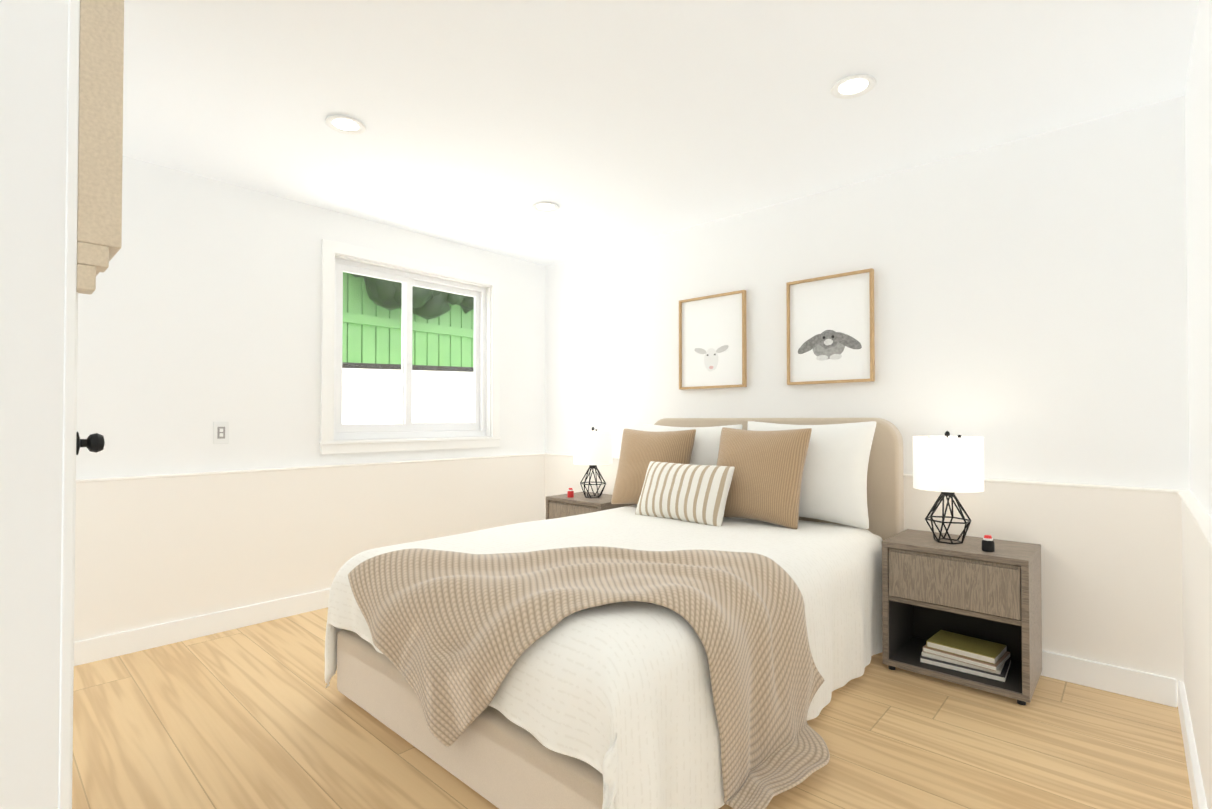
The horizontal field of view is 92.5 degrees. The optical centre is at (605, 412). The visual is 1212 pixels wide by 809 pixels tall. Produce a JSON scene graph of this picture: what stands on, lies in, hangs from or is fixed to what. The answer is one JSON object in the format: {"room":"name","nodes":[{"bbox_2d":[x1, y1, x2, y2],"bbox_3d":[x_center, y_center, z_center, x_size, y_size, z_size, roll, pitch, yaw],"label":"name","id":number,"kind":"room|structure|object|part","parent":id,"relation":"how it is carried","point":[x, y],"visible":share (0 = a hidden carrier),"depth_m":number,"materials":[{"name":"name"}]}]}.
{"room":"bedroom","nodes":[
{"label":"bedroom","id":0,"kind":"room"},
{"bbox_2d":[0,0,67,808],"bbox_3d":[-2.175,-0.062,1.341,2.220,2.318,1.172,-1,-1,42],"label":"wall","id":1,"kind":"structure","parent":0,"point":[33,75],"depth_m":1.00,"materials":[{"name":"white paint"}]},
{"bbox_2d":[58,0,79,808],"bbox_3d":[-1.285,-0.061,1.339,0.899,2.316,0.020,-1,-1,42],"label":"closet door","id":2,"kind":"structure","parent":1,"relation":"in","point":[68,549],"depth_m":1.03,"materials":[{"name":"white wood"}]},
{"bbox_2d":[76,0,123,454],"bbox_3d":[-1.106,-0.569,1.230,0.480,1.303,0.062,-1,-1,42],"label":"closet door","id":3,"kind":"structure","parent":1,"relation":"in","point":[100,150],"depth_m":1.07,"materials":[{"name":"wood"}]},
{"bbox_3d":[-0.982,0.059,1.105,0.044,0.044,0.043,-1,-1,42],"label":"knob","id":4,"kind":"part","parent":3,"relation":"part of","materials":[{"name":"black metal"}]},
{"bbox_2d":[74,455,545,641],"bbox_3d":[-1.505,0.726,3.502,0.045,0.800,2.940,-1,-1,42],"label":"wall","id":5,"kind":"structure","parent":0,"point":[149,552],"depth_m":3.08,"materials":[{"name":"white paint"}]},
{"bbox_2d":[74,588,330,665],"bbox_3d":[-1.482,1.073,3.475,0.021,0.105,2.938,-1,-1,42],"label":"baseboard","id":6,"kind":"structure","parent":5,"relation":"attached to","point":[94,649],"depth_m":2.86,"materials":[{"name":"white"}]},
{"bbox_2d":[76,453,543,482],"bbox_3d":[-1.504,0.320,3.506,0.051,0.012,2.940,-1,-1,42],"label":"trim","id":7,"kind":"structure","parent":5,"relation":"on","point":[469,458],"depth_m":3.16,"materials":[{"name":"white paint"}]},
{"bbox_2d":[76,156,545,479],"bbox_3d":[-1.510,-0.032,3.629,0.120,2.318,3.146,-1,-1,42],"label":"wall","id":8,"kind":"structure","parent":0,"point":[199,310],"depth_m":3.04,"materials":[{"name":"white paint"}]},
{"bbox_2d":[213,422,228,443],"bbox_3d":[-1.991,0.107,3.004,0.008,0.115,0.070,-1,-1,42],"label":"electrical outlet plate","id":9,"kind":"object","parent":8,"relation":"attached to","point":[220,432],"visible":1,"depth_m":3.00,"materials":[{"name":"white plastic"}]},
{"bbox_2d":[319,239,500,454],"bbox_3d":[-1.265,-0.374,3.884,0.137,1.256,1.296,-1,-1,42],"label":"window","id":10,"kind":"structure","parent":8,"relation":"in","point":[482,430],"depth_m":3.84,"materials":[{"name":"white"}]},
{"bbox_3d":[-1.290,-0.382,3.907,0.031,0.964,1.000,-1,-1,42],"label":"glass","id":11,"kind":"part","parent":10,"relation":"part of","materials":[{"name":"clear glass"}]},
{"bbox_2d":[72,607,1192,808],"bbox_3d":[-0.504,1.155,1.917,3.892,0.100,4.298,-1,-1,42],"label":"floor","id":12,"kind":"structure","parent":0,"point":[258,716],"depth_m":1.94,"materials":[{"name":"brown wood"}]},
{"bbox_2d":[546,491,635,519],"bbox_3d":[-0.094,0.856,3.955,0.520,0.552,0.385,-1,-1,42],"label":"nightstand","id":13,"kind":"object","parent":12,"relation":"on","point":[564,505],"visible":0.29,"depth_m":3.86,"materials":[{"name":"brown wood"}]},
{"bbox_2d":[567,488,573,497],"bbox_3d":[-0.241,0.547,3.946,0.044,0.064,0.044,-1,-1,42],"label":"jar","id":14,"kind":"object","parent":13,"relation":"on","point":[570,492],"visible":1,"depth_m":3.93,"materials":[{"name":"red glass"}]},
{"bbox_3d":[-0.214,0.707,3.825,0.466,0.202,0.020,-1,-1,42],"label":"drawer","id":15,"kind":"part","parent":13,"relation":"part of","materials":[{"name":"brown wood"}]},
{"bbox_2d":[574,427,611,497],"bbox_3d":[-0.088,0.339,3.945,0.264,0.479,0.264,-1,-1,42],"label":"lamp","id":16,"kind":"object","parent":13,"relation":"on","point":[592,448],"visible":1,"depth_m":3.84,"materials":[{"name":"white fabric"}]},
{"bbox_3d":[-0.088,0.238,3.947,0.264,0.225,0.264,-1,-1,42],"label":"lamp shade","id":17,"kind":"part","parent":16,"relation":"part of","materials":[{"name":"white fabric"}]},
{"bbox_2d":[325,418,903,808],"bbox_3d":[0.215,0.567,2.479,1.671,1.090,2.169,-1,-1,42],"label":"bed","id":18,"kind":"object","parent":12,"relation":"on","point":[698,625],"visible":1,"depth_m":1.79,"materials":[{"name":"beige fabric"}]},
{"bbox_3d":[0.154,0.982,2.518,1.440,0.262,2.010,-1,-1,42],"label":"frame","id":19,"kind":"part","parent":18,"relation":"part of","materials":[{"name":"beige fabric"}]},
{"bbox_2d":[348,546,829,808],"bbox_3d":[-0.053,0.772,2.025,1.464,0.585,1.143,-1,-1,42],"label":"throw","id":20,"kind":"object","parent":18,"relation":"on","point":[538,677],"depth_m":1.59,"materials":[{"name":"beige fabric"}]},
{"bbox_2d":[643,424,741,465],"bbox_3d":[0.468,0.310,3.423,0.723,0.499,0.244,-1,-1,42],"label":"pillow","id":21,"kind":"object","parent":18,"relation":"on","point":[703,440],"depth_m":3.28,"materials":[{"name":"white fabric"}]},
{"bbox_3d":[0.862,0.578,3.300,1.510,1.090,0.083,-1,-1,42],"label":"headboard","id":22,"kind":"part","parent":18,"relation":"part of","materials":[{"name":"beige fabric"}]},
{"bbox_2d":[747,421,875,528],"bbox_3d":[0.996,0.294,2.943,0.723,0.518,0.240,-1,-1,42],"label":"pillow","id":23,"kind":"object","parent":18,"relation":"on","point":[838,491],"depth_m":2.77,"materials":[{"name":"white fabric"}]},
{"bbox_3d":[0.160,0.717,2.527,1.400,0.268,1.985,-1,-1,42],"label":"mattress","id":24,"kind":"part","parent":18,"relation":"part of","materials":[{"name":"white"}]},
{"bbox_2d":[882,529,1041,704],"bbox_3d":[1.519,0.836,2.485,0.520,0.552,0.385,-1,-1,42],"label":"nightstand","id":25,"kind":"object","parent":12,"relation":"on","point":[967,612],"visible":1,"depth_m":2.39,"materials":[{"name":"brown wood"}]},
{"bbox_2d":[913,431,983,543],"bbox_3d":[1.476,0.320,2.507,0.264,0.479,0.264,-1,-1,42],"label":"lamp","id":26,"kind":"object","parent":25,"relation":"on","point":[948,465],"visible":1,"depth_m":2.42,"materials":[{"name":"white fabric"}]},
{"bbox_3d":[1.476,0.219,2.508,0.264,0.225,0.264,-1,-1,42],"label":"lamp shade","id":27,"kind":"part","parent":26,"relation":"part of","materials":[{"name":"white fabric"}]},
{"bbox_3d":[1.399,0.688,2.355,0.466,0.202,0.020,-1,-1,42],"label":"drawer","id":28,"kind":"part","parent":25,"relation":"part of","materials":[{"name":"brown wood"}]},
{"bbox_2d":[921,651,1004,673],"bbox_3d":[1.524,1.034,2.470,0.286,0.016,0.223,-1,-1,42],"label":"book","id":29,"kind":"object","parent":25,"relation":"on","point":[937,658],"depth_m":2.38,"materials":[{"name":"white paper"}]},
{"bbox_2d":[920,655,1010,681],"bbox_3d":[1.523,1.054,2.462,0.310,0.022,0.244,-1,-1,42],"label":"book","id":30,"kind":"object","parent":25,"relation":"on","point":[1003,674],"depth_m":2.37,"materials":[{"name":"grey paper"}]},
{"bbox_2d":[922,645,1009,670],"bbox_3d":[1.524,1.015,2.459,0.288,0.020,0.234,-1,-1,42],"label":"book","id":31,"kind":"object","parent":25,"relation":"on","point":[936,653],"depth_m":2.39,"materials":[{"name":"beige paper"}]},
{"bbox_2d":[926,630,1006,663],"bbox_3d":[1.527,0.992,2.461,0.263,0.026,0.208,-1,-1,42],"label":"book","id":32,"kind":"object","parent":25,"relation":"on","point":[967,649],"depth_m":2.42,"materials":[{"name":"yellow paper"}]},
{"bbox_2d":[982,535,994,551],"bbox_3d":[1.533,0.525,2.330,0.044,0.064,0.044,-1,-1,42],"label":"jar","id":33,"kind":"object","parent":25,"relation":"on","point":[988,544],"visible":1,"depth_m":2.31,"materials":[{"name":"black glass"}]},
{"bbox_2d":[123,0,1198,265],"bbox_3d":[-0.504,-1.263,1.950,3.892,0.100,4.298,-1,-1,42],"label":"ceiling","id":34,"kind":"structure","parent":0,"point":[605,124],"depth_m":2.22,"materials":[{"name":"white paint"}]},
{"bbox_2d":[325,115,365,134],"bbox_3d":[-1.089,-1.202,2.429,0.156,0.009,0.156,-1,-1,42],"label":"recessed light","id":35,"kind":"object","parent":34,"relation":"in","point":[345,124],"visible":1,"depth_m":2.43,"materials":[{"name":"white plastic"}]},
{"bbox_2d":[532,202,558,211],"bbox_3d":[-0.351,-1.189,3.366,0.156,0.009,0.156,-1,-1,42],"label":"recessed light","id":36,"kind":"object","parent":34,"relation":"in","point":[545,207],"visible":1,"depth_m":3.36,"materials":[{"name":"white plastic"}]},
{"bbox_2d":[831,74,875,98],"bbox_3d":[0.916,-1.205,2.151,0.156,0.009,0.156,-1,-1,42],"label":"recessed light","id":37,"kind":"object","parent":34,"relation":"in","point":[853,86],"visible":0.96,"depth_m":2.15,"materials":[{"name":"white plastic"}]},
{"bbox_2d":[546,455,1177,706],"bbox_3d":[0.847,0.725,3.407,3.652,0.800,0.045,-1,-1,42],"label":"wall","id":38,"kind":"structure","parent":0,"point":[1126,579],"depth_m":2.36,"materials":[{"name":"white paint"}]},
{"bbox_2d":[544,453,1173,493],"bbox_3d":[0.841,0.317,3.406,3.652,0.014,0.061,-1,-1,42],"label":"trim","id":39,"kind":"structure","parent":38,"relation":"on","point":[1155,490],"depth_m":2.40,"materials":[{"name":"white paint"}]},
{"bbox_2d":[1041,650,1169,705],"bbox_3d":[0.832,1.072,3.371,3.582,0.105,0.021,-1,-1,42],"label":"baseboard","id":40,"kind":"structure","parent":38,"relation":"attached to","point":[1146,686],"depth_m":2.31,"materials":[{"name":"white"}]},
{"bbox_2d":[545,96,1189,490],"bbox_3d":[0.947,-0.034,3.437,3.772,2.318,0.120,-1,-1,42],"label":"wall","id":41,"kind":"structure","parent":0,"point":[1031,316],"depth_m":2.69,"materials":[{"name":"white paint"}]},
{"bbox_2d":[679,290,746,389],"bbox_3d":[0.653,-0.435,3.604,0.470,0.575,0.032,-1,-1,42],"label":"picture","id":42,"kind":"object","parent":41,"relation":"attached to","point":[712,342],"visible":1,"depth_m":3.59,"materials":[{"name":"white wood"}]},
{"bbox_2d":[695,345,728,371],"bbox_3d":[0.653,-0.329,3.602,0.246,0.156,0.001,-1,-1,42],"label":"art","id":43,"kind":"object","parent":42,"relation":"attached to","point":[708,358],"depth_m":3.60,"materials":[{"name":"white paper"}]},
{"bbox_2d":[786,268,874,384],"bbox_3d":[1.193,-0.442,3.113,0.460,0.575,0.032,-1,-1,42],"label":"picture","id":44,"kind":"object","parent":41,"relation":"attached to","point":[830,328],"visible":0.98,"depth_m":3.10,"materials":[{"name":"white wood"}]},
{"bbox_2d":[798,330,861,360],"bbox_3d":[1.192,-0.360,3.111,0.344,0.163,0.001,-1,-1,42],"label":"art","id":45,"kind":"object","parent":44,"relation":"attached to","point":[813,345],"depth_m":3.11},
{"bbox_2d":[1174,0,1211,808],"bbox_3d":[0.840,-0.071,0.628,0.146,2.318,4.178,-1,-1,42],"label":"wall","id":46,"kind":"structure","parent":0,"point":[1198,124],"depth_m":1.75,"materials":[{"name":"white paint"}]},
{"bbox_2d":[1166,677,1207,808],"bbox_3d":[1.536,1.047,1.501,0.024,0.105,1.790,-1,-1,42],"label":"baseboard","id":47,"kind":"structure","parent":46,"relation":"attached to","point":[1192,761],"depth_m":1.78,"materials":[{"name":"white paint"}]},
{"bbox_2d":[1174,490,1211,550],"bbox_3d":[1.551,0.292,1.499,0.035,0.014,1.792,-1,-1,42],"label":"trim","id":48,"kind":"structure","parent":46,"relation":"on","point":[1201,517],"depth_m":1.63,"materials":[{"name":"white paint"}]},
{"label":"outside","id":49,"kind":"structure","parent":0,"visible":0},
{"bbox_3d":[-3.133,1.713,6.295,5.860,0.100,9.000,-1,-1,42],"label":"ground","id":50,"kind":"structure","parent":49,"visible":0},
{"bbox_2d":[342,368,473,423],"bbox_3d":[-1.898,0.578,5.186,0.300,2.140,7.000,-1,-1,42],"label":"wall","id":51,"kind":"structure","parent":50,"relation":"on","point":[447,378],"depth_m":5.08,"materials":[{"name":"white paint"}]},
{"bbox_2d":[342,362,473,371],"bbox_3d":[-1.898,-0.392,5.198,0.360,0.290,7.000,-1,-1,42],"label":"ledge","id":52,"kind":"object","parent":51,"relation":"on","point":[398,366],"depth_m":5.04,"materials":[{"name":"grey"}]},
{"bbox_2d":[342,272,473,366],"bbox_3d":[-2.307,-0.201,5.655,0.084,3.710,7.128,-1,-1,42],"label":"fence","id":53,"kind":"object","parent":50,"relation":"on","point":[377,357],"depth_m":5.85,"materials":[{"name":"green wood"}]},
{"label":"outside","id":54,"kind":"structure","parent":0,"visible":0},
{"bbox_2d":[351,273,473,319],"bbox_3d":[-2.096,-1.448,5.623,0.857,1.060,6.071,-1,-1,42],"label":"foliage","id":55,"kind":"object","parent":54,"point":[420,295],"depth_m":5.59,"materials":[{"name":"green plant"}]}
]}

